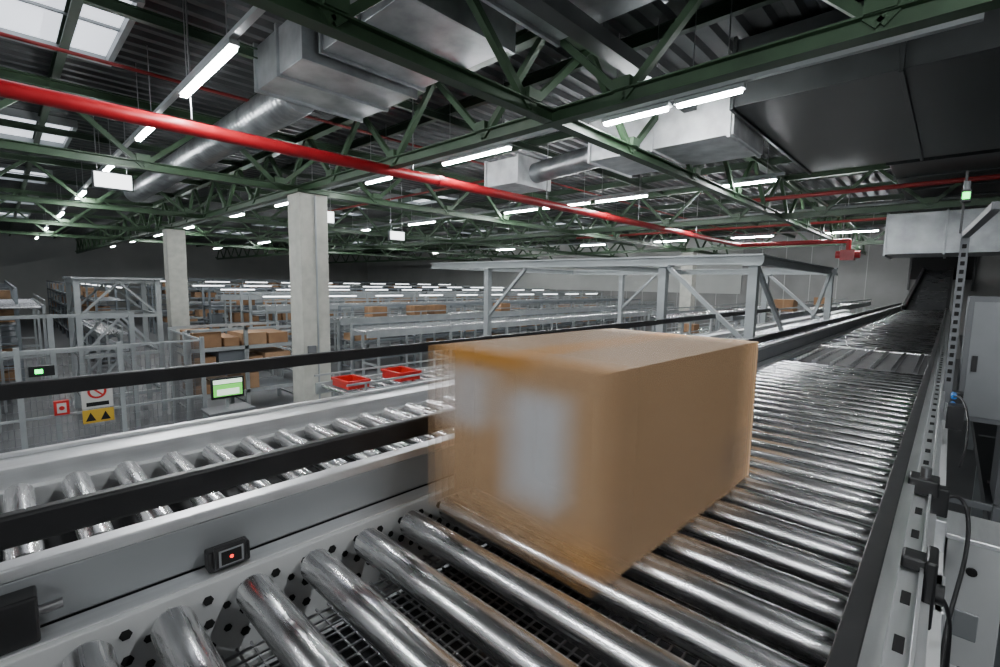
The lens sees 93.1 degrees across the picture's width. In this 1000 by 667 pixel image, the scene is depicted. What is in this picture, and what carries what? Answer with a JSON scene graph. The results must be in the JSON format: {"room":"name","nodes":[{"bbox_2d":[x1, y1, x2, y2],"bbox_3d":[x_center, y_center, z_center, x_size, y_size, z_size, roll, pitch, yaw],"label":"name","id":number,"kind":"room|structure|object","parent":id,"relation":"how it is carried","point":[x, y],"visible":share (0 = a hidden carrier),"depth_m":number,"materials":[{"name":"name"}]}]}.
{"room":"distribution center","nodes":[
{"label":"distribution center","id":0,"kind":"room"},
{"bbox_2d":[0,233,367,315],"bbox_3d":[-30.723,-4.702,40.192,0.300,6.100,44.300,7,8,43],"label":"wall","id":1,"kind":"structure","parent":0,"point":[27,262],"depth_m":39.39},
{"bbox_2d":[0,311,983,666],"bbox_3d":[-1.417,0.409,26.326,62.000,0.200,64.000,7,8,43],"label":"floor","id":2,"kind":"structure","parent":0,"point":[960,481],"depth_m":11.73,"materials":[{"name":"concrete"}]},
{"bbox_2d":[0,280,26,398],"bbox_3d":[-22.124,-0.861,20.901,27.280,2.800,0.800,7,8,43],"label":"storage rack","id":3,"kind":"object","parent":2,"relation":"on","point":[10,328],"visible":0.61,"depth_m":12.27,"materials":[{"name":"metal"}]},
{"bbox_2d":[0,294,52,412],"bbox_3d":[-12.757,0.293,12.618,5.300,2.550,0.840,7,8,43],"label":"conveyor","id":4,"kind":"object","parent":2,"relation":"on","point":[32,303],"visible":0.8,"depth_m":11.36,"materials":[{"name":"grey metal"}]},
{"bbox_2d":[0,312,140,441],"bbox_3d":[-8.312,0.840,8.841,0.080,2.400,2.480,7,8,43],"label":"guard railing","id":5,"kind":"object","parent":2,"relation":"on","point":[49,317],"visible":0.7,"depth_m":8.93,"materials":[{"name":"grey metal"}]},
{"bbox_2d":[46,281,130,361],"bbox_3d":[-21.730,-1.219,24.344,23.080,2.800,0.960,7,8,43],"label":"storage rack","id":6,"kind":"object","parent":2,"relation":"on","point":[58,306],"visible":0.48,"depth_m":19.55,"materials":[{"name":"metal"}]},
{"bbox_2d":[74,318,126,396],"bbox_3d":[-11.730,0.536,13.808,5.200,1.850,0.540,7,8,43],"label":"conveyor","id":7,"kind":"object","parent":2,"relation":"on","point":[87,325],"visible":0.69,"depth_m":12.94,"materials":[{"name":"grey metal"}]},
{"bbox_2d":[0,327,207,452],"bbox_3d":[-6.987,1.126,7.671,2.230,2.120,3.360,7,8,43],"label":"fence","id":8,"kind":"object","parent":2,"relation":"on","point":[199,348],"visible":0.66,"depth_m":7.35,"materials":[{"name":"grey metal"}]},
{"bbox_2d":[28,364,54,376],"bbox_3d":[-6.360,0.518,6.575,0.095,0.140,0.260,7,8,43],"label":"indicator","id":9,"kind":"object","parent":8,"relation":"attached to","point":[42,370],"visible":1,"depth_m":6.54,"materials":[{"name":"black plastic"}]},
{"bbox_2d":[53,399,69,415],"bbox_3d":[-6.242,1.055,6.746,0.098,0.200,0.160,7,8,43],"label":"panel","id":10,"kind":"object","parent":8,"relation":"attached to","point":[61,407],"visible":1,"depth_m":6.72,"materials":[{"name":"red plastic"}]},
{"bbox_2d":[81,388,114,423],"bbox_3d":[-5.996,1.026,7.062,0.018,0.600,0.360,7,8,43],"label":"warning sign","id":11,"kind":"object","parent":8,"relation":"attached to","point":[102,397],"visible":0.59,"depth_m":7.06,"materials":[{"name":"yellow"}]},
{"bbox_2d":[62,277,167,410],"bbox_3d":[-8.929,0.251,11.039,1.800,3.090,1.560,7,8,43],"label":"frame","id":12,"kind":"object","parent":2,"relation":"on","point":[72,296],"visible":0.65,"depth_m":10.86,"materials":[{"name":"grey metal"}]},
{"bbox_2d":[160,227,189,364],"bbox_3d":[-11.102,-1.192,16.308,0.640,4.780,0.640,7,8,43],"label":"concrete column","id":13,"kind":"structure","parent":2,"relation":"on","point":[174,242],"depth_m":16.04,"materials":[{"name":"grey concrete"}]},
{"bbox_2d":[201,375,255,416],"bbox_3d":[-4.622,1.459,8.076,0.500,1.450,0.700,7,8,43],"label":"monitor","id":14,"kind":"object","parent":2,"relation":"on","point":[226,387],"visible":0.8,"depth_m":7.99,"materials":[{"name":"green plastic"}]},
{"bbox_2d":[171,321,292,420],"bbox_3d":[-6.294,0.802,11.414,1.200,2.000,2.380,7,8,43],"label":"rack","id":15,"kind":"object","parent":2,"relation":"on","point":[262,341],"visible":0.59,"depth_m":11.08,"materials":[{"name":"grey metal"}]},
{"bbox_2d":[124,277,409,315],"bbox_3d":[-17.002,-2.885,39.381,1.000,3.100,22.280,7,8,43],"label":"storage rack","id":16,"kind":"object","parent":2,"relation":"on","point":[138,302],"visible":0.19,"depth_m":35.06,"materials":[{"name":"metal"}]},
{"bbox_2d":[249,345,292,377],"bbox_3d":[-7.669,0.804,15.220,5.400,1.150,0.740,7,8,43],"label":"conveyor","id":17,"kind":"object","parent":2,"relation":"on","point":[281,347],"visible":0.05,"depth_m":14.22,"materials":[{"name":"grey metal"}]},
{"bbox_2d":[147,280,455,333],"bbox_3d":[-11.909,-2.243,34.578,1.060,3.000,22.280,7,8,43],"label":"storage rack","id":18,"kind":"object","parent":2,"relation":"on","point":[194,295],"visible":0.29,"depth_m":28.80,"materials":[{"name":"metal"}]},
{"bbox_2d":[284,188,330,402],"bbox_3d":[-3.737,-0.337,9.355,0.670,4.780,0.640,7,8,43],"label":"concrete column","id":19,"kind":"structure","parent":2,"relation":"on","point":[307,209],"depth_m":9.11,"materials":[{"name":"grey concrete"}]},
{"bbox_2d":[188,284,504,337],"bbox_3d":[-7.237,-1.626,30.174,0.960,2.850,22.280,7,8,43],"label":"storage rack","id":20,"kind":"object","parent":2,"relation":"on","point":[198,312],"visible":0.19,"depth_m":24.59,"materials":[{"name":"grey metal"}]},
{"bbox_2d":[201,287,548,336],"bbox_3d":[-4.339,-1.240,27.443,0.960,2.750,22.280,7,8,43],"label":"storage rack","id":21,"kind":"object","parent":2,"relation":"on","point":[213,318],"visible":0.3,"depth_m":20.96,"materials":[{"name":"metal"}]},
{"bbox_2d":[215,291,564,347],"bbox_3d":[-3.275,-1.041,26.445,0.740,2.600,22.200,7,8,43],"label":"conveyor","id":22,"kind":"object","parent":2,"relation":"on","point":[229,297],"visible":0.36,"depth_m":22.81,"materials":[{"name":"grey metal"}]},
{"bbox_2d":[240,291,602,348],"bbox_3d":[-1.079,-0.811,24.370,0.960,2.650,22.280,7,8,43],"label":"storage rack","id":23,"kind":"object","parent":2,"relation":"on","point":[250,311],"visible":0.24,"depth_m":20.23,"materials":[{"name":"grey metal"}]},
{"bbox_2d":[0,308,868,562],"bbox_3d":[3.438,1.129,6.171,0.990,2.767,18.500,7,8,43],"label":"conveyor","id":24,"kind":"object","parent":2,"relation":"on","point":[35,476],"visible":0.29,"depth_m":1.76,"materials":[{"name":"metal"}]},
{"bbox_2d":[256,296,617,371],"bbox_3d":[-0.125,-0.576,23.480,0.840,2.400,22.200,7,8,43],"label":"conveyor","id":25,"kind":"object","parent":2,"relation":"on","point":[275,307],"visible":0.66,"depth_m":18.92,"materials":[{"name":"grey metal"}]},
{"bbox_2d":[0,268,953,666],"bbox_3d":[9.444,0.054,10.802,1.173,4.124,31.000,7,8,43],"label":"conveyor","id":26,"kind":"object","parent":2,"relation":"on","point":[797,563],"visible":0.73,"depth_m":1.04,"materials":[{"name":"metal"}]},
{"bbox_2d":[0,585,62,655],"bbox_3d":[-0.819,0.471,0.741,0.052,0.080,0.200,7,8,43],"label":"controller","id":27,"kind":"object","parent":26,"relation":"on","point":[20,611],"visible":1,"depth_m":0.77,"materials":[{"name":"black plastic"}]},
{"bbox_2d":[204,536,249,572],"bbox_3d":[-0.569,0.460,0.994,0.043,0.053,0.080,7,8,43],"label":"sensor","id":28,"kind":"object","parent":26,"relation":"on","point":[218,557],"visible":1,"depth_m":0.98,"materials":[{"name":"black plastic"}]},
{"bbox_2d":[220,516,815,666],"bbox_3d":[5.732,0.164,6.874,0.930,0.093,20.200,7,8,43],"label":"wire tray","id":29,"kind":"object","parent":26,"relation":"on","point":[355,650],"depth_m":1.08,"materials":[{"name":"silver metal"}]},
{"bbox_2d":[472,328,758,562],"bbox_3d":[0.308,0.242,1.383,0.563,0.434,0.906,7,8,43],"label":"cardboard box","id":30,"kind":"object","parent":26,"relation":"on","point":[614,439],"visible":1,"depth_m":1.17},
{"bbox_2d":[901,545,944,629],"bbox_3d":[0.866,0.514,0.973,0.070,0.140,0.090,7,8,43],"label":"clamp","id":31,"kind":"object","parent":26,"relation":"attached to","point":[933,593],"visible":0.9,"depth_m":0.94,"materials":[{"name":"black plastic"}]},
{"bbox_2d":[944,598,951,666],"bbox_3d":[0.936,0.818,1.008,0.116,0.594,0.026,-2,7,-27],"label":"cable","id":32,"kind":"object","parent":31,"relation":"attached to","point":[946,607],"visible":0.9,"depth_m":0.99,"materials":[{"name":"black plastic"}]},
{"bbox_2d":[908,466,949,517],"bbox_3d":[1.199,0.440,1.327,0.087,0.125,0.070,7,8,43],"label":"clamp","id":33,"kind":"object","parent":26,"relation":"attached to","point":[925,483],"visible":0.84,"depth_m":1.30,"materials":[{"name":"black plastic"}]},
{"bbox_2d":[943,392,964,430],"bbox_3d":[2.239,0.372,2.336,0.068,0.142,0.310,7,8,43],"label":"valve","id":34,"kind":"object","parent":26,"relation":"attached to","point":[954,413],"visible":0.97,"depth_m":2.23,"materials":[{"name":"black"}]},
{"bbox_2d":[953,396,968,467],"bbox_3d":[2.047,0.415,2.102,0.038,0.205,0.604,6,8,40],"label":"hose","id":35,"kind":"object","parent":34,"relation":"attached to","point":[962,400],"visible":1,"depth_m":2.00,"materials":[{"name":"black plastic"}]},
{"bbox_2d":[934,510,999,666],"bbox_3d":[1.250,0.865,1.288,0.155,0.650,0.570,7,8,43],"label":"cabinet","id":36,"kind":"object","parent":26,"relation":"attached to","point":[976,614],"visible":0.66,"depth_m":1.33,"materials":[{"name":"metal"}]},
{"bbox_2d":[940,495,970,666],"bbox_3d":[1.101,0.833,1.182,0.066,0.734,0.524,7,8,43],"label":"cable","id":37,"kind":"object","parent":36,"relation":"attached to","point":[965,506],"visible":0.84,"depth_m":1.25,"materials":[{"name":"black plastic"}]},
{"bbox_2d":[338,299,640,373],"bbox_3d":[1.696,-0.452,23.305,0.900,2.250,20.120,7,8,43],"label":"storage rack","id":38,"kind":"object","parent":2,"relation":"on","point":[356,339],"visible":0.23,"depth_m":19.10,"materials":[{"name":"metal"}]},
{"bbox_2d":[330,301,674,390],"bbox_3d":[2.761,-0.185,21.176,0.840,2.200,21.600,7,8,43],"label":"conveyor","id":39,"kind":"object","parent":2,"relation":"on","point":[340,320],"visible":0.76,"depth_m":16.42,"materials":[{"name":"grey metal"}]},
{"bbox_2d":[364,306,386,316],"bbox_3d":[-3.732,-0.663,14.239,0.450,0.302,0.502,7,8,43],"label":"carton","id":40,"kind":"object","parent":39,"relation":"on","point":[367,309],"visible":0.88,"depth_m":14.09,"materials":[{"name":"cardboard"}]},
{"bbox_2d":[406,305,426,314],"bbox_3d":[-2.699,-0.761,15.322,0.450,0.302,0.502,7,8,43],"label":"carton","id":41,"kind":"object","parent":39,"relation":"on","point":[408,307],"visible":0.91,"depth_m":15.17,"materials":[{"name":"cardboard"}]},
{"bbox_2d":[427,304,445,313],"bbox_3d":[-2.147,-0.813,15.899,0.450,0.302,0.502,7,8,43],"label":"carton","id":42,"kind":"object","parent":39,"relation":"on","point":[435,306],"visible":0.91,"depth_m":15.73,"materials":[{"name":"cardboard"}]},
{"bbox_2d":[493,303,509,310],"bbox_3d":[0.057,-1.022,18.209,0.450,0.302,0.502,7,8,43],"label":"carton","id":43,"kind":"object","parent":39,"relation":"on","point":[504,306],"visible":0.76,"depth_m":18.02,"materials":[{"name":"cardboard"}]},
{"bbox_2d":[350,306,702,389],"bbox_3d":[3.922,0.064,19.952,0.840,2.000,21.800,7,8,43],"label":"conveyor","id":44,"kind":"object","parent":2,"relation":"on","point":[376,331],"visible":0.74,"depth_m":14.50,"materials":[{"name":"grey metal"}]},
{"bbox_2d":[314,319,771,396],"bbox_3d":[5.853,0.696,16.227,1.040,1.590,24.600,7,8,43],"label":"conveyor","id":45,"kind":"object","parent":2,"relation":"on","point":[443,370],"visible":0.22,"depth_m":8.34,"materials":[{"name":"grey metal"}]},
{"bbox_2d":[331,374,370,389],"bbox_3d":[-2.369,0.769,7.526,0.540,0.130,0.400,7,8,43],"label":"tote","id":46,"kind":"object","parent":45,"relation":"on","point":[342,381],"visible":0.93,"depth_m":7.45,"materials":[{"name":"plastic"}]},
{"bbox_2d":[381,366,421,381],"bbox_3d":[-1.714,0.697,8.211,0.590,0.150,0.440,7,8,43],"label":"tote","id":47,"kind":"object","parent":45,"relation":"on","point":[398,371],"visible":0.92,"depth_m":8.12,"materials":[{"name":"plastic"}]},
{"bbox_2d":[684,323,698,332],"bbox_3d":[6.934,-0.197,17.262,0.450,0.302,0.502,7,8,43],"label":"carton","id":48,"kind":"object","parent":45,"relation":"on","point":[694,327],"visible":0.62,"depth_m":17.08,"materials":[{"name":"cardboard"}]},
{"bbox_2d":[431,253,837,338],"bbox_3d":[2.465,0.402,9.459,6.100,3.490,5.000,7,8,43],"label":"frame","id":49,"kind":"object","parent":2,"relation":"on","point":[621,266],"visible":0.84,"depth_m":7.60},
{"bbox_2d":[678,251,698,329],"bbox_3d":[9.097,-1.576,23.038,0.640,4.780,0.640,7,8,43],"label":"concrete column","id":50,"kind":"structure","parent":2,"relation":"on","point":[687,299],"depth_m":22.78,"materials":[{"name":"grey concrete"}]},
{"bbox_2d":[647,302,812,334],"bbox_3d":[9.775,0.117,17.972,0.840,2.500,16.600,7,8,43],"label":"conveyor","id":51,"kind":"object","parent":2,"relation":"on","point":[686,313],"visible":0.33,"depth_m":13.58,"materials":[{"name":"grey metal"}]},
{"bbox_2d":[730,298,871,327],"bbox_3d":[11.262,0.215,16.561,0.940,2.650,16.600,7,8,43],"label":"conveyor","id":52,"kind":"object","parent":2,"relation":"on","point":[847,305],"visible":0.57,"depth_m":12.73,"materials":[{"name":"grey metal"}]},
{"bbox_2d":[774,299,797,311],"bbox_3d":[7.529,-0.748,12.488,0.450,0.302,0.502,7,8,43],"label":"carton","id":53,"kind":"object","parent":52,"relation":"on","point":[779,303],"visible":0.89,"depth_m":12.30,"materials":[{"name":"cardboard"}]},
{"bbox_2d":[959,335,999,666],"bbox_3d":[8.254,1.845,6.142,3.230,1.504,28.000,7,8,43],"label":"walkway","id":54,"kind":"object","parent":2,"relation":"on","point":[982,436],"visible":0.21,"depth_m":4.91,"materials":[{"name":"grey paint"}]},
{"bbox_2d":[943,201,999,522],"bbox_3d":[2.513,0.391,2.454,0.330,1.987,1.086,7,8,43],"label":"post","id":55,"kind":"object","parent":54,"relation":"on","point":[993,208],"visible":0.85,"depth_m":2.83,"materials":[{"name":"metal"}]},
{"bbox_2d":[959,171,971,233],"bbox_3d":[2.744,-0.774,2.794,0.045,0.360,0.064,7,8,43],"label":"beacon","id":56,"kind":"object","parent":55,"relation":"attached to","point":[966,193],"visible":1,"depth_m":2.78,"materials":[{"name":"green plastic"}]},
{"bbox_2d":[957,296,999,504],"bbox_3d":[3.935,0.506,3.611,0.652,1.560,0.630,7,8,43],"label":"cabinet","id":57,"kind":"object","parent":54,"relation":"on","point":[979,368],"visible":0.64,"depth_m":3.53,"materials":[{"name":"metal"}]},
{"bbox_2d":[0,0,999,253],"bbox_3d":[-7.817,-5.230,18.765,62.120,0.200,45.000,7,8,43],"label":"ceiling","id":58,"kind":"structure","parent":0,"point":[166,50],"depth_m":8.14,"materials":[{"name":"metal"}]},
{"bbox_2d":[0,210,30,217],"bbox_3d":[-23.517,-5.735,22.553,2.220,0.140,1.620,7,8,43],"label":"window","id":59,"kind":"structure","parent":58,"relation":"attached to","point":[2,213],"depth_m":23.07,"materials":[{"name":"white"}]},
{"bbox_2d":[0,192,38,204],"bbox_3d":[-18.808,-5.188,18.107,2.220,0.140,1.620,7,8,43],"label":"window","id":60,"kind":"structure","parent":58,"relation":"attached to","point":[6,201],"depth_m":18.89,"materials":[{"name":"white"}]},
{"bbox_2d":[0,163,52,184],"bbox_3d":[-14.098,-4.641,13.661,2.220,0.140,1.620,7,8,43],"label":"window","id":61,"kind":"structure","parent":58,"relation":"attached to","point":[20,169],"depth_m":13.66,"materials":[{"name":"white"}]},
{"bbox_2d":[0,0,144,66],"bbox_3d":[-5.113,-3.598,5.179,2.220,0.140,1.620,7,8,43],"label":"window","id":62,"kind":"structure","parent":58,"relation":"attached to","point":[98,33],"depth_m":5.65,"materials":[{"name":"white"}]},
{"bbox_2d":[75,148,86,199],"bbox_3d":[-10.318,-3.896,11.616,1.560,1.030,0.080,7,8,43],"label":"ceiling lamp","id":63,"kind":"object","parent":58,"relation":"hanging from","point":[82,191],"depth_m":11.30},
{"bbox_2d":[97,120,113,171],"bbox_3d":[-7.420,-3.559,8.880,1.560,1.030,0.080,7,8,43],"label":"ceiling lamp","id":64,"kind":"object","parent":58,"relation":"hanging from","point":[107,168],"depth_m":8.73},
{"bbox_2d":[91,116,133,191],"bbox_3d":[-6.571,-3.205,7.991,0.106,1.520,0.540,7,8,43],"label":"hanging sign","id":65,"kind":"object","parent":58,"relation":"hanging from","point":[100,179],"visible":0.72,"depth_m":8.01,"materials":[{"name":"paint"}]},
{"bbox_2d":[134,45,154,141],"bbox_3d":[-4.865,-3.263,6.469,1.110,1.030,0.080,7,8,43],"label":"ceiling lamp","id":66,"kind":"object","parent":58,"relation":"hanging from","point":[144,131],"depth_m":6.52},
{"bbox_2d":[178,0,239,97],"bbox_3d":[-2.876,-3.032,4.591,1.660,1.030,0.080,7,8,43],"label":"ceiling lamp","id":67,"kind":"object","parent":58,"relation":"hanging from","point":[230,46],"depth_m":4.50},
{"bbox_2d":[214,229,251,234],"bbox_3d":[-16.696,-6.381,29.699,2.220,0.140,1.620,7,8,43],"label":"window","id":68,"kind":"structure","parent":58,"relation":"attached to","point":[223,231],"depth_m":29.74,"materials":[{"name":"white"}]},
{"bbox_2d":[274,159,296,206],"bbox_3d":[-5.533,-3.891,12.300,1.560,1.030,0.080,7,8,43],"label":"ceiling lamp","id":69,"kind":"object","parent":58,"relation":"hanging from","point":[282,203],"depth_m":12.54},
{"bbox_2d":[311,164,334,223],"bbox_3d":[-3.909,-3.302,10.360,0.106,1.740,0.540,7,8,43],"label":"hanging sign","id":70,"kind":"object","parent":58,"relation":"hanging from","point":[331,216],"visible":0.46,"depth_m":10.54,"materials":[{"name":"paint"}]},
{"bbox_2d":[327,207,362,218],"bbox_3d":[-7.277,-5.287,20.807,2.220,0.140,1.620,7,8,43],"label":"window","id":71,"kind":"structure","parent":58,"relation":"attached to","point":[356,213],"depth_m":20.44,"materials":[{"name":"white"}]},
{"bbox_2d":[365,135,391,184],"bbox_3d":[-2.399,-3.527,9.342,0.910,1.030,0.080,7,8,43],"label":"ceiling lamp","id":72,"kind":"object","parent":58,"relation":"hanging from","point":[384,177],"depth_m":9.40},
{"bbox_2d":[388,182,404,240],"bbox_3d":[-3.164,-3.724,14.460,0.106,1.740,0.540,7,8,43],"label":"hanging sign","id":73,"kind":"object","parent":58,"relation":"hanging from","point":[392,235],"visible":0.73,"depth_m":14.47,"materials":[{"name":"paint"}]},
{"bbox_2d":[383,188,458,204],"bbox_3d":[-2.784,-4.765,16.566,2.220,0.140,1.620,7,8,43],"label":"window","id":74,"kind":"structure","parent":58,"relation":"attached to","point":[451,196],"depth_m":16.51,"materials":[{"name":"white"}]},
{"bbox_2d":[0,0,868,261],"bbox_3d":[-3.410,-3.836,14.483,31.580,1.060,42.890,7,8,43],"label":"roof trusses","id":75,"kind":"object","parent":58,"relation":"attached to","point":[335,19],"depth_m":8.89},
{"bbox_2d":[185,0,698,231],"bbox_3d":[1.537,-3.470,10.411,0.020,1.240,14.417,7,8,43],"label":"hangers","id":76,"kind":"object","parent":58,"relation":"hanging from","point":[186,13],"visible":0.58,"depth_m":5.25,"materials":[{"name":"silver metal"}]},
{"bbox_2d":[0,0,911,254],"bbox_3d":[-10.941,-5.305,21.601,53.300,0.310,42.800,7,8,43],"label":"roof truss","id":77,"kind":"structure","parent":58,"relation":"attached to","point":[717,12],"depth_m":10.94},
{"bbox_2d":[441,79,512,165],"bbox_3d":[-0.396,-3.294,7.450,1.560,1.030,0.080,7,8,43],"label":"ceiling lamp","id":78,"kind":"object","parent":58,"relation":"hanging from","point":[504,147],"depth_m":7.38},
{"bbox_2d":[461,228,497,233],"bbox_3d":[-1.145,-5.867,27.231,2.220,0.140,1.620,7,8,43],"label":"window","id":79,"kind":"structure","parent":58,"relation":"attached to","point":[481,229],"depth_m":26.56,"materials":[{"name":"white"}]},
{"bbox_2d":[43,6,984,253],"bbox_3d":[-3.177,-4.063,18.064,30.000,0.045,19.230,7,8,43],"label":"lamp trunking","id":80,"kind":"object","parent":58,"relation":"attached to","point":[254,13],"visible":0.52,"depth_m":5.82,"materials":[{"name":"grey metal"}]},
{"bbox_2d":[408,195,435,224],"bbox_3d":[-2.672,-4.245,16.090,1.460,1.030,0.080,7,8,43],"label":"ceiling lamp","id":81,"kind":"object","parent":80,"relation":"attached to","point":[429,221],"depth_m":16.07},
{"bbox_2d":[503,192,537,213],"bbox_3d":[0.570,-3.869,13.029,1.210,1.030,0.080,7,8,43],"label":"ceiling lamp","id":82,"kind":"object","parent":80,"relation":"attached to","point":[531,208],"depth_m":13.01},
{"bbox_2d":[542,180,590,208],"bbox_3d":[1.675,-3.740,11.986,1.460,1.030,0.080,7,8,43],"label":"ceiling lamp","id":83,"kind":"object","parent":80,"relation":"attached to","point":[586,201],"depth_m":11.72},
{"bbox_2d":[594,172,648,202],"bbox_3d":[2.798,-3.610,10.926,1.360,1.030,0.080,7,8,43],"label":"ceiling lamp","id":84,"kind":"object","parent":80,"relation":"attached to","point":[640,195],"depth_m":10.93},
{"bbox_2d":[601,18,671,125],"bbox_3d":[1.604,-3.062,5.562,0.860,1.030,0.080,7,8,43],"label":"ceiling lamp","id":85,"kind":"object","parent":80,"relation":"attached to","point":[662,107],"depth_m":5.55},
{"bbox_2d":[654,227,685,241],"bbox_3d":[7.564,-4.603,21.042,1.460,1.030,0.080,7,8,43],"label":"ceiling lamp","id":86,"kind":"object","parent":80,"relation":"attached to","point":[682,227],"depth_m":21.02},
{"bbox_2d":[674,0,745,107],"bbox_3d":[2.220,-2.990,4.981,0.720,1.030,0.080,7,8,43],"label":"ceiling lamp","id":87,"kind":"object","parent":80,"relation":"attached to","point":[734,89],"depth_m":4.98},
{"bbox_2d":[718,143,777,186],"bbox_3d":[4.736,-3.385,9.096,1.110,1.030,0.080,7,8,43],"label":"ceiling lamp","id":88,"kind":"object","parent":80,"relation":"attached to","point":[767,179],"depth_m":9.01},
{"bbox_2d":[730,221,773,238],"bbox_3d":[9.991,-4.321,18.750,1.560,1.030,0.080,7,8,43],"label":"ceiling lamp","id":89,"kind":"object","parent":80,"relation":"attached to","point":[769,235],"depth_m":18.74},
{"bbox_2d":[825,201,878,233],"bbox_3d":[12.237,-4.060,16.630,1.760,1.030,0.080,7,8,43],"label":"ceiling lamp","id":90,"kind":"object","parent":80,"relation":"attached to","point":[864,230],"depth_m":16.53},
{"bbox_2d":[835,204,860,260],"bbox_3d":[12.164,-3.557,16.468,0.700,2.000,0.400,7,8,43],"label":"valve","id":91,"kind":"object","parent":58,"relation":"hanging from","point":[844,255],"visible":0.91,"depth_m":16.42,"materials":[{"name":"red paint"}]},
{"bbox_2d":[75,0,999,263],"bbox_3d":[-10.023,-4.683,21.474,51.490,1.070,28.380,7,8,43],"label":"roof truss","id":92,"kind":"structure","parent":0,"point":[875,20],"depth_m":6.25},
{"bbox_2d":[0,107,77,147],"bbox_3d":[-9.605,-4.120,9.420,2.220,0.140,1.620,7,8,43],"label":"window","id":93,"kind":"structure","parent":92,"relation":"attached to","point":[6,113],"depth_m":9.54,"materials":[{"name":"white"}]},
{"bbox_2d":[123,93,314,201],"bbox_3d":[-6.639,-3.633,10.027,11.050,0.530,0.530,7,8,43],"label":"spiral duct","id":94,"kind":"object","parent":92,"relation":"attached to","point":[262,115],"visible":0.78,"depth_m":7.99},
{"bbox_2d":[253,20,417,122],"bbox_3d":[-2.023,-3.238,5.864,1.340,0.570,1.470,7,8,43],"label":"ventilation duct","id":95,"kind":"object","parent":92,"relation":"attached to","point":[289,66],"visible":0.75,"depth_m":5.62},
{"bbox_2d":[0,31,763,239],"bbox_3d":[0.319,-3.787,11.129,0.044,0.044,41.000,7,8,43],"label":"pipe","id":96,"kind":"object","parent":92,"relation":"hanging from","point":[3,34],"visible":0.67,"depth_m":6.24,"materials":[{"name":"metal"}]},
{"bbox_2d":[328,180,483,210],"bbox_3d":[-3.555,-4.123,14.659,10.100,0.060,0.060,7,8,43],"label":"pipe","id":97,"kind":"object","parent":92,"relation":"hanging from","point":[480,181],"visible":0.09,"depth_m":13.76,"materials":[{"name":"red paint"}]},
{"bbox_2d":[318,0,515,92],"bbox_3d":[-0.866,-3.198,4.902,1.540,0.570,1.370,7,8,43],"label":"ventilation duct","id":98,"kind":"object","parent":92,"relation":"attached to","point":[449,30],"visible":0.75,"depth_m":4.69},
{"bbox_2d":[0,78,851,249],"bbox_3d":[-0.315,-2.209,6.051,3.769,0.410,32.590,7,8,43],"label":"pipe","id":99,"kind":"object","parent":92,"relation":"attached to","point":[9,89],"visible":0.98,"depth_m":5.97,"materials":[{"name":"metal"}]},
{"bbox_2d":[541,218,591,227],"bbox_3d":[3.348,-5.345,22.990,2.220,0.140,1.620,7,8,43],"label":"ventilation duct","id":100,"kind":"structure","parent":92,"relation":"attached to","point":[580,219],"depth_m":22.24,"materials":[{"name":"white"}]},
{"bbox_2d":[481,0,668,46],"bbox_3d":[1.560,-2.862,2.339,4.620,0.620,1.970,7,8,43],"label":"ventilation duct","id":101,"kind":"object","parent":92,"relation":"attached to","point":[601,11],"visible":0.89,"depth_m":4.10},
{"bbox_2d":[514,0,696,112],"bbox_3d":[-0.412,-2.882,2.893,0.160,0.830,8.015,7,8,43],"label":"cable tray","id":102,"kind":"object","parent":92,"relation":"hanging from","point":[563,15],"visible":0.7,"depth_m":4.14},
{"bbox_2d":[587,96,763,177],"bbox_3d":[2.651,-2.986,7.244,2.170,0.670,1.370,7,8,43],"label":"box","id":103,"kind":"object","parent":92,"relation":"attached to","point":[711,133],"visible":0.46,"depth_m":6.70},
{"bbox_2d":[529,146,598,182],"bbox_3d":[1.309,-3.179,8.854,0.400,0.400,1.991,-3,7,-35],"label":"ventilation duct","id":104,"kind":"object","parent":103,"relation":"attached to","point":[569,163],"visible":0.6,"depth_m":8.84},
{"bbox_2d":[484,154,550,193],"bbox_3d":[0.378,-3.316,10.007,0.940,0.570,1.070,7,8,43],"label":"box","id":105,"kind":"object","parent":104,"relation":"attached to","point":[511,174],"visible":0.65,"depth_m":9.66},
{"bbox_2d":[576,217,886,238],"bbox_3d":[8.941,-3.481,15.256,15.500,0.092,0.092,7,8,43],"label":"pipe","id":106,"kind":"object","parent":92,"relation":"hanging from","point":[879,218],"visible":0.52,"depth_m":15.67,"materials":[{"name":"metal"}]},
{"bbox_2d":[729,1,999,174],"bbox_3d":[5.968,-3.030,5.598,4.720,0.830,4.370,7,8,43],"label":"air duct","id":107,"kind":"object","parent":92,"relation":"attached to","point":[938,94],"visible":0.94,"depth_m":5.48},
{"bbox_2d":[753,174,999,201],"bbox_3d":[8.471,-2.815,8.700,7.100,0.104,0.104,7,8,43],"label":"pipe","id":108,"kind":"object","parent":92,"relation":"hanging from","point":[994,176],"visible":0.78,"depth_m":9.42,"materials":[{"name":"metal"}]},
{"bbox_2d":[883,208,999,258],"bbox_3d":[10.435,-2.183,10.346,3.040,0.970,1.670,7,8,43],"label":"air duct","id":109,"kind":"object","parent":92,"relation":"attached to","point":[931,233],"visible":1,"depth_m":10.25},
{"bbox_2d":[886,148,999,212],"bbox_3d":[10.534,-3.509,11.019,1.670,0.670,9.120,7,8,43],"label":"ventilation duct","id":110,"kind":"object","parent":92,"relation":"attached to","point":[984,162],"visible":0.4,"depth_m":8.88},
{"bbox_2d":[367,228,999,358],"bbox_3d":[6.985,-3.513,34.743,62.000,6.100,0.360,7,8,43],"label":"wall","id":111,"kind":"structure","parent":0,"point":[876,277],"depth_m":28.37,"materials":[{"name":"concrete"}]},
{"bbox_2d":[907,256,976,290],"bbox_3d":[20.288,-3.021,21.777,2.260,2.080,0.110,7,8,43],"label":"door","id":112,"kind":"structure","parent":111,"relation":"in","point":[916,264],"depth_m":21.80,"materials":[{"name":"black"}]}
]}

